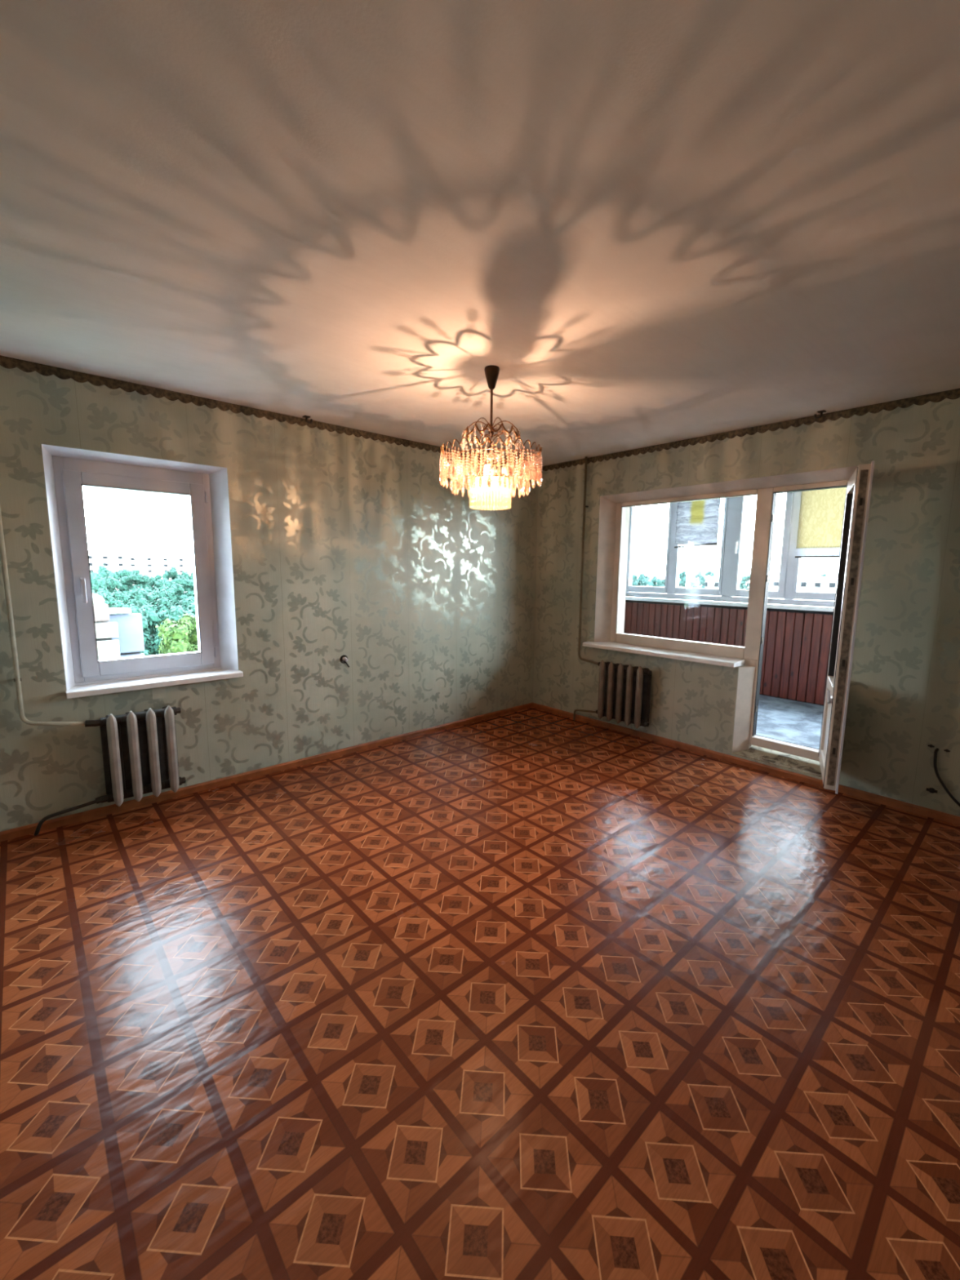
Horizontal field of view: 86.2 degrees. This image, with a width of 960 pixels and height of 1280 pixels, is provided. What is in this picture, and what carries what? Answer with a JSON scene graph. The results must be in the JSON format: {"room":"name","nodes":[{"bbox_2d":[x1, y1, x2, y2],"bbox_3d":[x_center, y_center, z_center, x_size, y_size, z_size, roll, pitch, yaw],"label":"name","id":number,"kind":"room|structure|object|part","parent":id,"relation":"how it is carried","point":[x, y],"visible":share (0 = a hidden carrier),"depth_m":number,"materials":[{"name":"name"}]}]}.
{"room":"empty living room","nodes":[
{"label":"empty living room","id":0,"kind":"room"},
{"bbox_2d":[0,365,537,831],"bbox_3d":[-1.327,-0.332,3.912,5.500,2.500,0.350,-6,11,-41],"label":"wall","id":1,"kind":"structure","parent":0,"point":[353,547],"depth_m":3.64,"materials":[{"name":"paper"}]},
{"bbox_2d":[0,506,94,727],"bbox_3d":[-2.304,-0.462,2.680,0.334,1.924,0.056,-3,9,-25],"label":"pipe","id":2,"kind":"object","parent":1,"relation":"attached to","point":[17,679],"visible":1,"depth_m":2.67,"materials":[{"name":"white metal"}]},
{"bbox_2d":[93,705,186,806],"bbox_3d":[-2.021,0.666,3.060,0.428,0.545,0.198,-6,11,-41],"label":"radiator","id":3,"kind":"object","parent":1,"relation":"attached to","point":[157,746],"visible":1,"depth_m":3.02,"materials":[{"name":"metal"}]},
{"bbox_2d":[34,796,101,835],"bbox_3d":[-2.304,0.986,2.872,0.316,0.160,0.034,-4,9,-29],"label":"pipe","id":4,"kind":"object","parent":3,"relation":"attached to","point":[98,800],"visible":1,"depth_m":2.86,"materials":[{"name":"metal"}]},
{"bbox_2d":[41,444,243,698],"bbox_3d":[-2.064,-0.408,3.195,0.928,1.362,0.408,-6,11,-41],"label":"window","id":5,"kind":"structure","parent":1,"relation":"in","point":[67,470],"depth_m":3.11,"materials":[{"name":"white plastic"}]},
{"bbox_3d":[-2.277,-0.286,2.947,0.024,0.145,0.047,-6,11,-41],"label":"handle","id":6,"kind":"part","parent":5,"relation":"part of","materials":[{"name":"white plastic"}]},
{"bbox_3d":[-2.080,-0.396,3.187,0.714,1.180,0.070,-6,11,-41],"label":"sash","id":7,"kind":"part","parent":5,"relation":"part of","materials":[{"name":"white plastic"}]},
{"bbox_2d":[151,686,165,699],"bbox_3d":[-1.986,0.329,3.174,0.070,0.070,0.003,-6,11,-41],"label":"paper patch","id":8,"kind":"object","parent":1,"relation":"attached to","point":[158,692],"visible":1,"depth_m":3.17,"materials":[{"name":"beige paper"}]},
{"bbox_2d":[0,702,533,841],"bbox_3d":[-1.273,0.907,3.895,4.950,0.050,0.016,-6,11,-41],"label":"baseboard","id":9,"kind":"structure","parent":1,"relation":"attached to","point":[24,830],"depth_m":3.50,"materials":[{"name":"brown wood"}]},
{"bbox_2d":[0,355,537,471],"bbox_3d":[-1.255,-1.517,3.563,4.946,0.056,0.003,-6,11,-41],"label":"trim","id":10,"kind":"structure","parent":1,"relation":"attached to","point":[7,362],"depth_m":3.14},
{"bbox_2d":[339,654,349,666],"bbox_3d":[-1.042,0.168,3.979,0.078,0.102,0.046,-6,11,-41],"label":"outlet","id":11,"kind":"object","parent":1,"relation":"attached to","point":[344,659],"visible":1,"depth_m":3.98,"materials":[{"name":"white plastic"}]},
{"bbox_2d":[0,707,959,1279],"bbox_3d":[0.291,1.266,2.253,5.450,0.180,5.200,-6,11,-41],"label":"floor","id":12,"kind":"structure","parent":0,"point":[531,993],"depth_m":1.66,"materials":[{"name":"brown laminate"}]},
{"bbox_2d":[0,0,959,466],"bbox_3d":[0.319,-1.404,1.920,5.500,0.200,5.250,-6,11,-41],"label":"ceiling","id":13,"kind":"structure","parent":0,"point":[658,222],"depth_m":1.47,"materials":[{"name":"white paint"}]},
{"bbox_2d":[302,415,312,423],"bbox_3d":[-1.188,-1.521,3.544,0.062,0.042,0.040,-6,11,-41],"label":"curtain hook","id":14,"kind":"object","parent":13,"relation":"attached to","point":[306,417],"visible":1,"depth_m":3.54,"materials":[{"name":"black plastic"}]},
{"bbox_2d":[439,364,542,510],"bbox_3d":[0.058,-1.056,2.701,0.562,0.707,0.562,-6,11,-41],"label":"chandelier","id":15,"kind":"object","parent":13,"relation":"hanging from","point":[495,494],"visible":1,"depth_m":2.63,"materials":[{"name":"brown metal"}]},
{"bbox_3d":[0.059,-1.144,2.689,0.028,0.350,0.027,-6,11,-41],"label":"stem","id":16,"kind":"part","parent":15,"relation":"part of","materials":[{"name":"brown metal"}]},
{"bbox_3d":[0.058,-0.987,2.711,0.534,0.048,0.537,-6,11,-41],"label":"frame","id":17,"kind":"part","parent":15,"relation":"part of","materials":[{"name":"gold metal"}]},
{"bbox_3d":[0.054,-0.939,2.616,0.039,0.040,0.051,-1,8,-12],"label":"bulb","id":18,"kind":"part","parent":15,"relation":"part of","materials":[{"name":"glass"}]},
{"bbox_3d":[0.058,-1.102,2.693,0.306,0.094,0.307,-6,11,-41],"label":"frame","id":19,"kind":"part","parent":15,"relation":"part of","materials":[{"name":"gold metal"}]},
{"bbox_3d":[0.057,-0.911,2.721,0.385,0.114,0.393,-6,11,-41],"label":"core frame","id":20,"kind":"part","parent":15,"relation":"part of","materials":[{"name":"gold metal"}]},
{"bbox_3d":[0.146,-0.890,2.684,0.056,0.056,0.072,-6,11,-41],"label":"bulb","id":21,"kind":"part","parent":15,"relation":"part of","materials":[{"name":"glass"}]},
{"bbox_2d":[813,409,826,418],"bbox_3d":[2.197,-1.457,3.320,0.040,0.042,0.062,-6,11,-41],"label":"curtain hook","id":22,"kind":"object","parent":13,"relation":"attached to","point":[821,412],"visible":1,"depth_m":3.31,"materials":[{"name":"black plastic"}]},
{"bbox_2d":[625,506,635,596],"bbox_3d":[1.355,-0.774,6.238,1.650,2.450,0.100,-6,11,-41],"label":"wall","id":23,"kind":"structure","parent":0,"point":[635,506],"depth_m":6.69,"materials":[{"name":"paint"}]},
{"bbox_2d":[623,600,833,705],"bbox_3d":[4.130,0.295,4.292,0.208,0.920,6.700,-6,11,-41],"label":"wall","id":24,"kind":"structure","parent":0,"point":[797,642],"depth_m":5.35,"materials":[{"name":"brown wood"}]},
{"bbox_2d":[625,491,835,612],"bbox_3d":[4.130,-0.922,4.113,0.300,1.520,6.700,-6,11,-41],"label":"window","id":25,"kind":"structure","parent":24,"relation":"in","point":[728,590],"depth_m":5.58,"materials":[{"name":"white plastic"}]},
{"bbox_3d":[2.096,-1.250,6.322,0.070,1.325,0.546,-6,11,-41],"label":"sash","id":26,"kind":"part","parent":25,"relation":"part of","materials":[{"name":"white plastic"}]},
{"bbox_2d":[674,498,720,547],"bbox_3d":[2.451,-1.435,5.778,0.028,0.776,0.515,-6,11,-41],"label":"blind","id":27,"kind":"object","parent":25,"relation":"attached to","point":[696,522],"visible":0.66,"depth_m":5.79,"materials":[{"name":"white fabric"}]},
{"bbox_3d":[2.521,-1.181,5.852,0.070,1.325,0.561,-6,11,-41],"label":"sash","id":28,"kind":"part","parent":25,"relation":"part of","materials":[{"name":"white plastic"}]},
{"bbox_3d":[2.760,-1.000,5.523,0.040,0.140,0.024,-6,11,-41],"label":"handle","id":29,"kind":"part","parent":25,"relation":"part of","materials":[{"name":"white plastic"}]},
{"bbox_3d":[2.958,-1.110,5.369,0.070,1.325,0.531,-6,11,-41],"label":"sash","id":30,"kind":"part","parent":25,"relation":"part of","materials":[{"name":"white plastic"}]},
{"bbox_3d":[3.431,-1.033,4.845,0.070,1.325,0.731,-6,11,-41],"label":"sash","id":31,"kind":"part","parent":25,"relation":"part of","materials":[{"name":"white plastic"}]},
{"bbox_2d":[795,487,846,557],"bbox_3d":[3.380,-1.225,4.761,0.036,0.908,0.760,-6,11,-41],"label":"roller blind","id":32,"kind":"object","parent":25,"relation":"attached to","point":[821,512],"visible":0.36,"depth_m":4.90,"materials":[{"name":"yellow fabric"}]},
{"bbox_2d":[532,397,959,816],"bbox_3d":[2.342,-0.264,3.679,0.350,2.500,4.900,-6,11,-41],"label":"wall","id":33,"kind":"structure","parent":0,"point":[904,698],"depth_m":3.29,"materials":[{"name":"paper"}]},
{"bbox_2d":[577,456,598,665],"bbox_3d":[1.050,-0.721,4.712,0.056,1.903,0.344,-3,9,-27],"label":"pipe","id":34,"kind":"object","parent":33,"relation":"attached to","point":[586,457],"visible":0.89,"depth_m":4.82,"materials":[{"name":"beige metal"}]},
{"bbox_2d":[595,660,652,728],"bbox_3d":[1.277,0.465,4.558,0.198,0.545,0.522,-6,11,-41],"label":"radiator","id":35,"kind":"object","parent":33,"relation":"attached to","point":[624,691],"visible":1,"depth_m":4.49,"materials":[{"name":"metal"}]},
{"bbox_2d":[573,709,595,719],"bbox_3d":[1.019,0.725,4.913,0.033,0.180,0.365,-4,9,-29],"label":"pipe","id":36,"kind":"object","parent":35,"relation":"attached to","point":[575,710],"visible":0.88,"depth_m":4.96,"materials":[{"name":"brown metal"}]},
{"bbox_2d":[582,466,857,752],"bbox_3d":[1.825,-0.193,4.205,0.438,2.075,2.060,-6,11,-41],"label":"window","id":37,"kind":"structure","parent":33,"relation":"in","point":[615,509],"depth_m":4.38,"materials":[{"name":"plastic"}]},
{"bbox_3d":[1.673,-0.556,4.365,0.070,1.278,1.212,-6,11,-41],"label":"frame","id":38,"kind":"part","parent":37,"relation":"part of","materials":[{"name":"plastic"}]},
{"bbox_2d":[532,702,959,826],"bbox_3d":[2.133,0.955,3.793,0.016,0.050,4.683,-6,11,-41],"label":"baseboard","id":39,"kind":"structure","parent":33,"relation":"attached to","point":[946,817],"depth_m":3.78,"materials":[{"name":"brown wood"}]},
{"bbox_2d":[541,388,959,471],"bbox_3d":[2.156,-1.470,3.468,0.003,0.056,4.700,-6,11,-41],"label":"trim","id":40,"kind":"structure","parent":33,"relation":"attached to","point":[952,394],"depth_m":3.55,"materials":[{"name":"brown wood"}]},
{"bbox_2d":[732,480,848,777],"bbox_3d":[2.308,-0.091,3.726,0.328,2.013,0.677,-6,11,-41],"label":"door frame","id":41,"kind":"structure","parent":33,"relation":"attached to","point":[797,757],"depth_m":3.84,"materials":[{"name":"plastic"}]},
{"bbox_2d":[817,461,874,794],"bbox_3d":[2.265,-0.069,3.225,0.099,1.911,0.654,5,9,31],"label":"door","id":42,"kind":"structure","parent":33,"relation":"in","point":[859,486],"depth_m":3.00,"materials":[{"name":"plastic"}]},
{"bbox_3d":[2.263,0.565,3.302,0.030,0.442,0.447,5,9,30],"label":"panel","id":43,"kind":"part","parent":42,"relation":"part of","materials":[{"name":"plastic"}]},
{"bbox_3d":[2.270,-0.323,3.180,0.006,1.204,0.447,5,9,30],"label":"pane","id":44,"kind":"part","parent":42,"relation":"part of","materials":[{"name":"clear glass"}]},
{"bbox_2d":[925,787,937,793],"bbox_3d":[2.741,0.914,3.111,0.004,0.034,0.051,-6,11,-41],"label":"screw hole","id":45,"kind":"object","parent":33,"relation":"attached to","point":[931,790],"visible":1,"depth_m":3.11,"materials":[{"name":"black plastic"}]},
{"bbox_2d":[933,748,959,806],"bbox_3d":[2.875,0.890,2.906,0.050,0.428,0.499,-6,10,-39],"label":"cable","id":46,"kind":"object","parent":33,"relation":"attached to","point":[936,750],"visible":1,"depth_m":3.05,"materials":[{"name":"black plastic"}]},
{"bbox_2d":[755,694,823,749],"bbox_3d":[3.590,0.919,3.897,1.700,0.220,6.700,-6,11,-41],"label":"floor","id":47,"kind":"structure","parent":0,"point":[793,722],"depth_m":4.51,"materials":[{"name":"paint"}]},
{"label":"outside","id":48,"kind":"structure","parent":0,"visible":0},
{"bbox_3d":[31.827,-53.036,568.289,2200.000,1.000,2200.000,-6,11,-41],"label":"ground","id":49,"kind":"structure","parent":48,"visible":0},
{"bbox_2d":[90,574,115,595],"bbox_3d":[-61.757,0.791,84.476,5.281,23.042,6.519,-6,11,-41],"label":"tree","id":50,"kind":"object","parent":49,"relation":"on","point":[95,579],"visible":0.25,"depth_m":81.98,"materials":[{"name":"teal plant"}]},
{"bbox_2d":[91,563,115,577],"bbox_3d":[-73.239,-2.528,101.009,5.771,24.865,5.725,-6,11,-41],"label":"tree","id":51,"kind":"object","parent":49,"relation":"on","point":[102,571],"visible":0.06,"depth_m":98.55,"materials":[{"name":"teal plant"}]},
{"bbox_2d":[95,586,114,600],"bbox_3d":[-52.966,3.319,72.321,4.359,21.532,4.385,-6,11,-41],"label":"tree","id":52,"kind":"object","parent":49,"relation":"on","point":[100,588],"visible":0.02,"depth_m":70.79,"materials":[{"name":"teal plant"}]},
{"bbox_2d":[92,590,118,614],"bbox_3d":[-43.752,5.072,59.357,6.032,21.790,6.342,6,9,32],"label":"tree","id":53,"kind":"object","parent":49,"relation":"on","point":[108,600],"visible":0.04,"depth_m":58.50,"materials":[{"name":"teal plant"}]},
{"bbox_2d":[88,551,128,588],"bbox_3d":[-157.866,-21.487,213.218,20.800,30.040,12.800,-5,10,-36],"label":"apartment block","id":54,"kind":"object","parent":49,"relation":"on","point":[113,561],"visible":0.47,"depth_m":209.03,"materials":[{"name":"white concrete"}]},
{"bbox_2d":[96,576,125,595],"bbox_3d":[-61.157,0.791,85.676,6.576,22.724,7.368,-6,11,-41],"label":"tree","id":55,"kind":"object","parent":49,"relation":"on","point":[117,582],"visible":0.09,"depth_m":84.17,"materials":[{"name":"teal plant"}]},
{"bbox_2d":[92,593,145,659],"bbox_3d":[-10.856,10.964,11.490,7.120,23.860,1.220,-6,11,-41],"label":"block","id":56,"kind":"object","parent":49,"relation":"on","point":[118,635],"visible":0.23,"depth_m":11.93,"materials":[{"name":"concrete"}]},
{"bbox_3d":[-9.278,-0.113,10.595,2.950,0.340,0.200,-6,11,-41],"label":"wall panel","id":57,"kind":"part","parent":56,"relation":"part of","materials":[{"name":"concrete"}]},
{"bbox_3d":[-9.284,0.462,10.674,2.950,0.700,0.200,-6,11,-41],"label":"wall panel","id":58,"kind":"part","parent":56,"relation":"part of","materials":[{"name":"concrete"}]},
{"bbox_3d":[-8.478,-0.158,12.220,0.740,0.920,0.200,-6,11,-41],"label":"return panel","id":59,"kind":"part","parent":56,"relation":"part of","materials":[{"name":"grey concrete"}]},
{"bbox_3d":[-8.488,0.813,12.354,0.740,0.920,0.200,-6,11,-41],"label":"return panel","id":60,"kind":"part","parent":56,"relation":"part of","materials":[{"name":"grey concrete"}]},
{"bbox_2d":[112,590,133,604],"bbox_3d":[-51.979,3.167,75.273,4.267,21.045,4.590,-6,11,-41],"label":"tree","id":61,"kind":"object","parent":49,"relation":"on","point":[117,595],"visible":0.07,"depth_m":73.11,"materials":[{"name":"teal plant"}]},
{"bbox_2d":[105,568,142,591],"bbox_3d":[-69.287,-2.072,100.861,6.940,24.080,8.582,-6,11,-41],"label":"tree","id":62,"kind":"object","parent":49,"relation":"on","point":[123,572],"visible":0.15,"depth_m":98.79,"materials":[{"name":"teal plant"}]},
{"bbox_2d":[112,599,134,608],"bbox_3d":[-43.248,5.159,63.502,4.586,20.492,4.354,-6,11,-41],"label":"tree","id":63,"kind":"object","parent":49,"relation":"on","point":[121,604],"visible":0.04,"depth_m":61.28,"materials":[{"name":"teal plant"}]},
{"bbox_2d":[116,572,151,594],"bbox_3d":[-61.728,-0.529,93.210,6.173,23.266,6.175,-6,11,-41],"label":"tree","id":64,"kind":"object","parent":49,"relation":"on","point":[126,582],"visible":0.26,"depth_m":91.23,"materials":[{"name":"teal plant"}]},
{"bbox_2d":[121,604,152,655],"bbox_3d":[-31.525,7.346,47.044,5.140,20.894,4.842,-6,11,-41],"label":"tree","id":65,"kind":"object","parent":49,"relation":"on","point":[146,631],"visible":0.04,"depth_m":46.29,"materials":[{"name":"teal plant"}]},
{"bbox_2d":[124,589,159,609],"bbox_3d":[-43.050,4.126,66.818,4.633,21.634,4.586,-6,11,-41],"label":"tree","id":66,"kind":"object","parent":49,"relation":"on","point":[140,597],"visible":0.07,"depth_m":64.72,"materials":[{"name":"teal plant"}]},
{"bbox_2d":[124,586,159,604],"bbox_3d":[-52.689,2.153,81.077,8.170,21.450,6.751,-6,11,-41],"label":"tree","id":67,"kind":"object","parent":49,"relation":"on","point":[148,589],"visible":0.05,"depth_m":79.44,"materials":[{"name":"teal plant"}]},
{"bbox_2d":[133,568,151,585],"bbox_3d":[-69.289,-2.729,106.287,5.489,23.895,5.110,-6,11,-41],"label":"tree","id":68,"kind":"object","parent":49,"relation":"on","point":[135,571],"visible":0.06,"depth_m":104.44,"materials":[{"name":"teal plant"}]},
{"bbox_2d":[146,576,161,590],"bbox_3d":[-60.226,-0.638,96.353,6.094,22.650,6.498,-6,11,-41],"label":"tree","id":69,"kind":"object","parent":49,"relation":"on","point":[152,580],"visible":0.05,"depth_m":94.54,"materials":[{"name":"teal plant"}]},
{"bbox_2d":[140,603,168,655],"bbox_3d":[-31.008,6.829,50.358,4.129,21.022,4.332,4,9,26],"label":"tree","id":70,"kind":"object","parent":49,"relation":"on","point":[153,615],"visible":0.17,"depth_m":48.08,"materials":[{"name":"teal plant"}]},
{"bbox_2d":[152,573,162,588],"bbox_3d":[-63.929,-1.729,102.909,3.969,22.943,4.274,-6,11,-41],"label":"tree","id":71,"kind":"object","parent":49,"relation":"on","point":[158,576],"visible":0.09,"depth_m":101.58,"materials":[{"name":"teal plant"}]},
{"bbox_2d":[127,553,189,587],"bbox_3d":[-156.426,-26.497,250.071,26.800,29.900,12.800,-4,9,-32],"label":"apartment block","id":72,"kind":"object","parent":49,"relation":"on","point":[153,565],"visible":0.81,"depth_m":243.43,"materials":[{"name":"white concrete"}]},
{"bbox_2d":[144,596,173,645],"bbox_3d":[-39.894,4.930,64.548,5.089,20.724,4.614,-6,11,-41],"label":"tree","id":73,"kind":"object","parent":49,"relation":"on","point":[164,603],"visible":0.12,"depth_m":63.00,"materials":[{"name":"teal plant"}]},
{"bbox_2d":[145,588,175,605],"bbox_3d":[-46.941,3.000,75.965,6.086,21.284,6.115,-6,11,-41],"label":"tree","id":74,"kind":"object","parent":49,"relation":"on","point":[159,593],"visible":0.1,"depth_m":74.31,"materials":[{"name":"teal plant"}]},
{"bbox_2d":[154,582,184,606],"bbox_3d":[-48.787,1.683,82.802,6.359,21.986,6.615,-6,11,-41],"label":"tree","id":75,"kind":"object","parent":49,"relation":"on","point":[175,588],"visible":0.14,"depth_m":81.01,"materials":[{"name":"teal plant"}]},
{"bbox_2d":[158,577,181,600],"bbox_3d":[-56.006,-0.096,93.252,4.388,22.507,4.260,-6,11,-41],"label":"tree","id":76,"kind":"object","parent":49,"relation":"on","point":[178,596],"visible":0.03,"depth_m":91.14,"materials":[{"name":"teal plant"}]},
{"bbox_2d":[148,604,195,655],"bbox_3d":[-28.149,6.998,49.394,5.084,21.007,5.591,6,9,33],"label":"tree","id":77,"kind":"object","parent":49,"relation":"on","point":[175,613],"visible":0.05,"depth_m":47.06,"materials":[{"name":"teal plant"}]},
{"bbox_2d":[160,564,186,595],"bbox_3d":[-63.203,-3.139,106.799,5.821,24.686,5.541,-6,11,-41],"label":"tree","id":78,"kind":"object","parent":49,"relation":"on","point":[172,573],"visible":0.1,"depth_m":104.88,"materials":[{"name":"teal plant"}]},
{"bbox_2d":[155,613,198,654],"bbox_3d":[-16.696,9.317,30.251,4.098,21.880,4.309,-7,11,-44],"label":"tree","id":79,"kind":"object","parent":49,"relation":"on","point":[174,634],"visible":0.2,"depth_m":27.72,"materials":[{"name":"green plant"}]},
{"bbox_2d":[161,576,194,599],"bbox_3d":[-53.723,-0.089,92.707,6.509,22.688,6.742,-6,11,-41],"label":"tree","id":80,"kind":"object","parent":49,"relation":"on","point":[185,583],"visible":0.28,"depth_m":90.79,"materials":[{"name":"teal plant"}]},
{"bbox_2d":[171,597,193,611],"bbox_3d":[-38.749,4.676,67.677,4.695,20.393,4.648,-6,11,-41],"label":"tree","id":81,"kind":"object","parent":49,"relation":"on","point":[184,602],"visible":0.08,"depth_m":65.85,"materials":[{"name":"teal plant"}]},
{"bbox_2d":[178,569,190,580],"bbox_3d":[-64.431,-3.532,112.970,5.534,23.750,5.945,-6,11,-41],"label":"tree","id":82,"kind":"object","parent":49,"relation":"on","point":[184,573],"visible":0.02,"depth_m":110.81,"materials":[{"name":"teal plant"}]},
{"bbox_2d":[185,577,194,592],"bbox_3d":[-51.720,-0.843,96.017,5.248,23.313,5.404,-6,11,-41],"label":"tree","id":83,"kind":"object","parent":49,"relation":"on","point":[192,588],"visible":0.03,"depth_m":93.33,"materials":[{"name":"teal plant"}]},
{"bbox_2d":[184,601,195,615],"bbox_3d":[-28.144,6.539,52.706,5.324,21.008,5.563,-6,11,-41],"label":"tree","id":84,"kind":"object","parent":49,"relation":"on","point":[192,606],"visible":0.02,"depth_m":51.04,"materials":[{"name":"teal plant"}]},
{"bbox_2d":[188,571,193,580],"bbox_3d":[-57.961,-2.608,107.074,5.498,23.661,5.114,-6,11,-41],"label":"tree","id":85,"kind":"object","parent":49,"relation":"on","point":[191,574],"visible":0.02,"depth_m":104.39,"materials":[{"name":"teal plant"}]},
{"bbox_2d":[187,592,195,602],"bbox_3d":[-42.327,2.706,78.602,5.638,21.233,5.473,-6,11,-41],"label":"tree","id":86,"kind":"object","parent":49,"relation":"on","point":[192,597],"visible":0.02,"depth_m":76.34,"materials":[{"name":"teal plant"}]},
{"bbox_2d":[187,631,197,646],"bbox_3d":[-16.102,9.198,32.622,4.363,21.477,4.586,5,9,28],"label":"tree","id":87,"kind":"object","parent":49,"relation":"on","point":[193,638],"visible":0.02,"depth_m":30.31,"materials":[{"name":"green plant"}]},
{"bbox_2d":[631,573,639,592],"bbox_3d":[32.784,-3.139,113.855,5.410,24.625,5.725,-6,11,-41],"label":"tree","id":88,"kind":"object","parent":49,"relation":"on","point":[634,583],"visible":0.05,"depth_m":112.23,"materials":[{"name":"green plant"}]},
{"bbox_2d":[635,572,651,597],"bbox_3d":[37.379,-3.580,118.699,5.789,24.260,6.323,-6,11,-41],"label":"tree","id":89,"kind":"object","parent":49,"relation":"on","point":[642,580],"visible":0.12,"depth_m":116.46,"materials":[{"name":"green plant"}]},
{"bbox_2d":[645,575,664,598],"bbox_3d":[37.258,-2.093,110.364,5.391,23.595,4.982,-6,11,-41],"label":"tree","id":90,"kind":"object","parent":49,"relation":"on","point":[652,583],"visible":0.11,"depth_m":108.76,"materials":[{"name":"green plant"}]},
{"bbox_2d":[678,570,691,599],"bbox_3d":[54.567,-6.631,140.165,4.403,24.762,4.832,-6,11,-41],"label":"tree","id":91,"kind":"object","parent":49,"relation":"on","point":[683,577],"visible":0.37,"depth_m":137.72,"materials":[{"name":"green plant"}]},
{"bbox_2d":[690,570,706,600],"bbox_3d":[60.455,-6.901,142.975,3.993,24.642,3.637,-6,11,-41],"label":"tree","id":92,"kind":"object","parent":49,"relation":"on","point":[702,580],"visible":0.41,"depth_m":141.20,"materials":[{"name":"green plant"}]},
{"bbox_2d":[662,575,734,602],"bbox_3d":[68.740,-8.633,162.313,20.800,22.930,12.800,4,9,23],"label":"apartment block","id":93,"kind":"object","parent":49,"relation":"on","point":[712,582],"visible":0.1,"depth_m":154.54,"materials":[{"name":"white concrete"}]},
{"bbox_2d":[703,570,715,576],"bbox_3d":[87.157,-14.100,196.559,5.723,24.751,5.654,-6,11,-41],"label":"tree","id":94,"kind":"object","parent":49,"relation":"on","point":[709,573],"visible":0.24,"depth_m":194.25,"materials":[{"name":"green plant"}]},
{"bbox_2d":[738,573,750,603],"bbox_3d":[97.141,-12.089,186.033,8.801,23.843,7.435,-6,11,-41],"label":"tree","id":95,"kind":"object","parent":49,"relation":"on","point":[744,579],"visible":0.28,"depth_m":185.24,"materials":[{"name":"green plant"}]},
{"bbox_2d":[743,573,779,590],"bbox_3d":[129.740,-18.305,232.976,18.800,23.930,14.800,5,9,29],"label":"apartment block","id":96,"kind":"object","parent":49,"relation":"on","point":[745,574],"visible":0.08,"depth_m":228.79,"materials":[{"name":"white concrete"}]},
{"bbox_2d":[768,576,836,607],"bbox_3d":[107.847,-8.709,165.135,26.800,23.070,14.800,6,9,33],"label":"apartment block","id":97,"kind":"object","parent":49,"relation":"on","point":[806,584],"visible":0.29,"depth_m":158.75,"materials":[{"name":"white concrete"}]},
{"bbox_2d":[819,573,828,577],"bbox_3d":[132.720,-13.876,199.780,4.606,24.311,4.873,-6,11,-41],"label":"tree","id":98,"kind":"object","parent":49,"relation":"on","point":[824,575],"visible":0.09,"depth_m":198.00,"materials":[{"name":"green plant"}]}
]}

